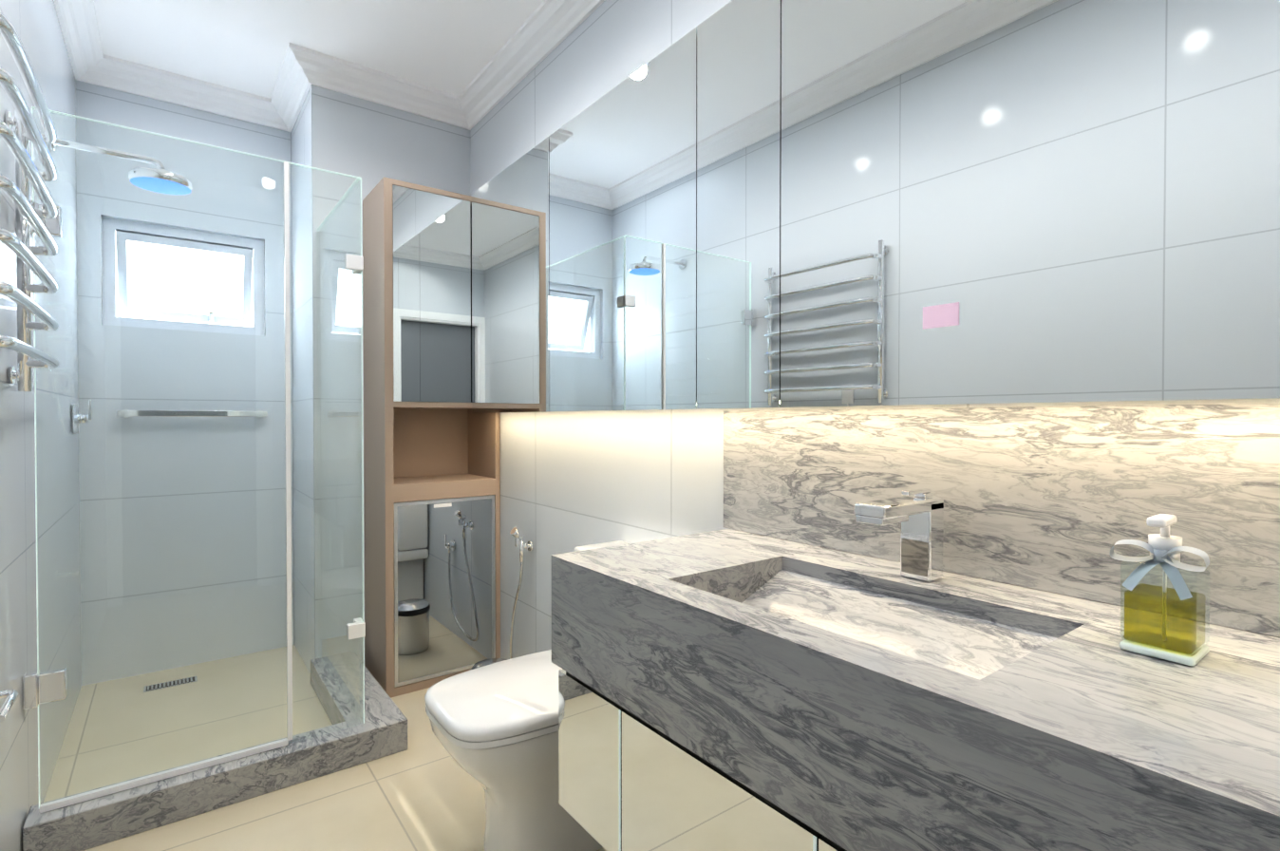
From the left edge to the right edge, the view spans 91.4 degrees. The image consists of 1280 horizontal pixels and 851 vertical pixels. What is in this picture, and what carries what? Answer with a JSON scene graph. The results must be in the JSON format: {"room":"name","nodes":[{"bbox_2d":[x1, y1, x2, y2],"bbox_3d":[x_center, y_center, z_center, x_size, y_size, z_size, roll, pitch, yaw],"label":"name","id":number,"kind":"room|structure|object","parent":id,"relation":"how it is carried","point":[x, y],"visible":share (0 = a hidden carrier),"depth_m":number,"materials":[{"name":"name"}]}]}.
{"room":"bathroom","nodes":[
{"label":"bathroom","id":0,"kind":"room"},
{"bbox_2d":[0,0,81,850],"bbox_3d":[-1.281,-0.210,1.046,0.150,2.760,4.440,0,1,-37],"label":"wall","id":1,"kind":"structure","parent":0,"point":[35,24],"depth_m":1.91,"materials":[{"name":"tile"}]},
{"bbox_2d":[0,689,18,722],"bbox_3d":[-1.227,0.529,1.172,0.075,0.044,0.162,0,1,-37],"label":"paper holder","id":2,"kind":"object","parent":1,"relation":"attached to","point":[10,695],"visible":1,"depth_m":1.19,"materials":[{"name":"silver metal"}]},
{"bbox_2d":[0,13,58,391],"bbox_3d":[-1.338,-0.371,1.331,0.100,0.844,0.678,0,1,-37],"label":"towel rack","id":3,"kind":"object","parent":1,"relation":"attached to","point":[24,123],"visible":1,"depth_m":1.37,"materials":[{"name":"silver metal"}]},
{"bbox_2d":[71,399,92,433],"bbox_3d":[-2.309,-0.037,2.590,0.058,0.140,0.120,0,1,-37],"label":"shower valve","id":4,"kind":"object","parent":1,"relation":"attached to","point":[84,420],"depth_m":2.58,"materials":[{"name":"silver metal"}]},
{"bbox_2d":[53,0,110,88],"bbox_3d":[-1.182,-1.541,1.106,0.100,0.100,4.140,0,1,-37],"label":"crown molding","id":5,"kind":"structure","parent":1,"relation":"attached to","point":[78,21],"depth_m":2.52,"materials":[{"name":"white paint"}]},
{"bbox_2d":[49,138,192,194],"bbox_3d":[-1.845,-0.939,2.241,0.393,0.120,0.190,0,1,-37],"label":"shower head","id":6,"kind":"object","parent":1,"relation":"attached to","point":[175,178],"depth_m":2.25},
{"bbox_2d":[75,79,294,685],"bbox_3d":[-1.888,-0.235,3.274,1.560,2.760,0.150,0,1,-37],"label":"wall","id":7,"kind":"structure","parent":0,"point":[103,103],"depth_m":2.96,"materials":[{"name":"tile"}]},
{"bbox_2d":[101,216,264,336],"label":"window","id":8,"kind":"structure","parent":7,"relation":"in","point":[210,246],"depth_m":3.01,"materials":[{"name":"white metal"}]},
{"bbox_2d":[115,409,267,417],"bbox_3d":[-2.107,-0.057,2.969,0.580,0.040,0.073,0,1,-37],"label":"bar","id":9,"kind":"object","parent":7,"relation":"attached to","point":[181,413],"depth_m":2.92,"materials":[{"name":"silver metal"}]},
{"bbox_2d":[110,56,292,131],"bbox_3d":[-2.057,-1.562,2.975,0.710,0.100,0.100,0,1,-37],"label":"crown molding","id":10,"kind":"structure","parent":7,"relation":"attached to","point":[125,76],"depth_m":2.92,"materials":[{"name":"white paint"}]},
{"bbox_2d":[265,69,309,128],"bbox_3d":[-1.636,-1.561,2.923,0.100,0.100,0.450,0,1,-37],"label":"crown molding","id":11,"kind":"structure","parent":7,"relation":"attached to","point":[286,103],"depth_m":3.01,"materials":[{"name":"white paint"}]},
{"bbox_2d":[94,0,544,98],"bbox_3d":[-0.598,-1.646,1.544,1.860,0.100,4.440,0,1,-37],"label":"ceiling","id":12,"kind":"structure","parent":0,"point":[452,47],"depth_m":2.57,"materials":[{"name":"white paint"}]},
{"bbox_2d":[43,644,606,850],"bbox_3d":[-0.598,1.214,1.577,1.860,0.100,4.440,0,1,-37],"label":"floor","id":13,"kind":"structure","parent":0,"point":[423,791],"depth_m":2.10,"materials":[{"name":"tile"}]},
{"bbox_2d":[143,676,197,692],"bbox_3d":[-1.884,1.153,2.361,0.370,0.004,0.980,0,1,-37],"label":"floor drain","id":14,"kind":"object","parent":13,"relation":"on","point":[174,683],"depth_m":2.77,"materials":[{"name":"silver metal"}]},
{"bbox_2d":[22,651,407,850],"bbox_3d":[-1.470,1.101,2.262,0.987,0.110,0.826,0,1,-37],"label":"shower curb","id":15,"kind":"object","parent":13,"relation":"on","point":[381,731],"visible":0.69,"depth_m":1.94,"materials":[{"name":"grey stone"}]},
{"bbox_2d":[22,106,365,812],"bbox_3d":[-1.534,0.092,2.228,0.859,1.906,0.786,0,1,-37],"label":"glass","id":16,"kind":"object","parent":15,"relation":"on","point":[42,687],"visible":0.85,"depth_m":2.04,"materials":[{"name":"clear glass"}]},
{"bbox_2d":[362,176,500,697],"bbox_3d":[-0.971,0.054,2.920,0.516,2.190,0.356,0,1,-37],"label":"tall cabinet","id":17,"kind":"object","parent":13,"relation":"on","point":[432,527],"visible":0.77,"depth_m":2.77,"materials":[{"name":"beige laminate"}]},
{"bbox_2d":[470,658,508,670],"bbox_3d":[-0.568,1.030,2.386,0.195,0.250,0.180,0,1,-37],"label":"trash can","id":18,"kind":"object","parent":13,"relation":"on","point":[483,663],"visible":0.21,"depth_m":2.40,"materials":[{"name":"silver metal"}]},
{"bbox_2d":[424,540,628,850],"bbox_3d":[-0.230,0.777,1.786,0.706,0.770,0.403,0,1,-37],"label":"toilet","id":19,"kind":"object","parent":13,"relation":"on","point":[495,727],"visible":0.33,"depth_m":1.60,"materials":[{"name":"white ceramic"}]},
{"bbox_2d":[558,669,607,850],"bbox_3d":[0.111,0.681,1.459,0.552,0.309,0.242,0,1,-37],"label":"base cabinet","id":20,"kind":"object","parent":13,"relation":"on","point":[582,709],"depth_m":1.31,"materials":[{"name":"grey"}]},
{"bbox_2d":[551,528,1279,850],"bbox_3d":[0.529,0.410,0.889,0.566,0.237,1.660,0,1,-37],"label":"countertop","id":21,"kind":"structure","parent":20,"relation":"on","point":[850,702],"depth_m":0.80,"materials":[{"name":"grey stone"}]},
{"bbox_2d":[854,488,943,582],"bbox_3d":[0.475,0.205,1.140,0.201,0.167,0.060,0,1,-37],"label":"faucet","id":22,"kind":"object","parent":21,"relation":"on","point":[918,515],"visible":1,"depth_m":1.16,"materials":[{"name":"silver metal"}]},
{"bbox_2d":[1109,513,1209,666],"bbox_3d":[0.675,0.203,0.805,0.080,0.177,0.096,0,1,-37],"label":"soap dispenser","id":23,"kind":"object","parent":21,"relation":"on","point":[1164,548],"visible":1,"depth_m":0.79,"materials":[{"name":"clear glass"}]},
{"bbox_2d":[607,697,797,850],"bbox_3d":[0.318,0.684,1.184,0.552,0.309,0.460,0,1,-37],"label":"base cabinet","id":24,"kind":"object","parent":13,"relation":"on","point":[629,781],"depth_m":1.07,"materials":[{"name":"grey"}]},
{"bbox_2d":[797,819,847,850],"bbox_3d":[0.590,0.688,0.823,0.552,0.309,0.456,0,1,-37],"label":"base cabinet","id":25,"kind":"object","parent":13,"relation":"on","point":[808,838],"depth_m":0.84,"materials":[{"name":"grey"}]},
{"bbox_2d":[291,84,470,673],"bbox_3d":[-1.337,-0.235,3.232,0.730,2.760,0.580,0,1,-37],"label":"wall","id":26,"kind":"structure","parent":0,"point":[371,144],"depth_m":2.89,"materials":[{"name":"tile"}]},
{"bbox_2d":[281,42,459,125],"bbox_3d":[-1.221,-1.561,2.879,0.710,0.100,0.100,0,1,-37],"label":"crown molding","id":27,"kind":"structure","parent":26,"relation":"attached to","point":[300,65],"depth_m":2.85,"materials":[{"name":"white paint"}]},
{"bbox_2d":[470,0,1279,658],"bbox_3d":[0.085,-0.222,2.074,0.150,2.760,4.440,0,1,-37],"label":"wall","id":28,"kind":"structure","parent":0,"point":[571,480],"depth_m":2.31,"materials":[{"name":"tile"}]},
{"bbox_2d":[471,140,544,413],"bbox_3d":[-0.491,-0.551,2.592,0.137,0.993,0.726,0,1,-37],"label":"mirror","id":29,"kind":"object","parent":28,"relation":"attached to","point":[508,210],"depth_m":2.52,"materials":[{"name":"grey"}]},
{"bbox_2d":[509,527,534,658],"bbox_3d":[-0.455,0.759,2.593,0.097,0.660,0.445,0,1,-37],"label":"sprayer","id":30,"kind":"object","parent":28,"relation":"attached to","point":[517,534],"visible":0.5,"depth_m":2.66,"materials":[{"name":"silver metal"}]},
{"bbox_2d":[455,0,604,130],"bbox_3d":[0.159,-1.548,1.752,0.100,0.100,3.560,0,1,-37],"label":"crown molding","id":31,"kind":"structure","parent":28,"relation":"attached to","point":[546,28],"depth_m":2.62,"materials":[{"name":"white paint"}]},
{"bbox_2d":[544,33,688,411],"bbox_3d":[-0.035,-0.545,1.986,0.137,0.993,0.790,0,1,-37],"label":"mirror","id":32,"kind":"object","parent":28,"relation":"attached to","point":[616,174],"depth_m":1.90,"materials":[{"name":"grey"}]},
{"bbox_2d":[688,0,771,409],"bbox_3d":[0.286,-0.540,1.559,0.137,0.993,0.280,0,1,-37],"label":"mirror","id":33,"kind":"object","parent":28,"relation":"attached to","point":[770,203],"depth_m":1.53,"materials":[{"name":"grey"}]},
{"bbox_2d":[723,403,1279,637],"bbox_3d":[0.743,0.128,1.059,0.019,0.322,1.680,0,1,-37],"label":"backsplash","id":34,"kind":"structure","parent":28,"relation":"attached to","point":[1061,499],"depth_m":1.09,"materials":[{"name":"grey stone"}]},
{"bbox_2d":[771,0,1279,407],"bbox_3d":[0.641,-0.534,1.088,0.137,0.993,0.900,0,1,-37],"label":"mirror","id":35,"kind":"object","parent":28,"relation":"attached to","point":[974,201],"depth_m":1.01,"materials":[{"name":"grey"}]}
]}

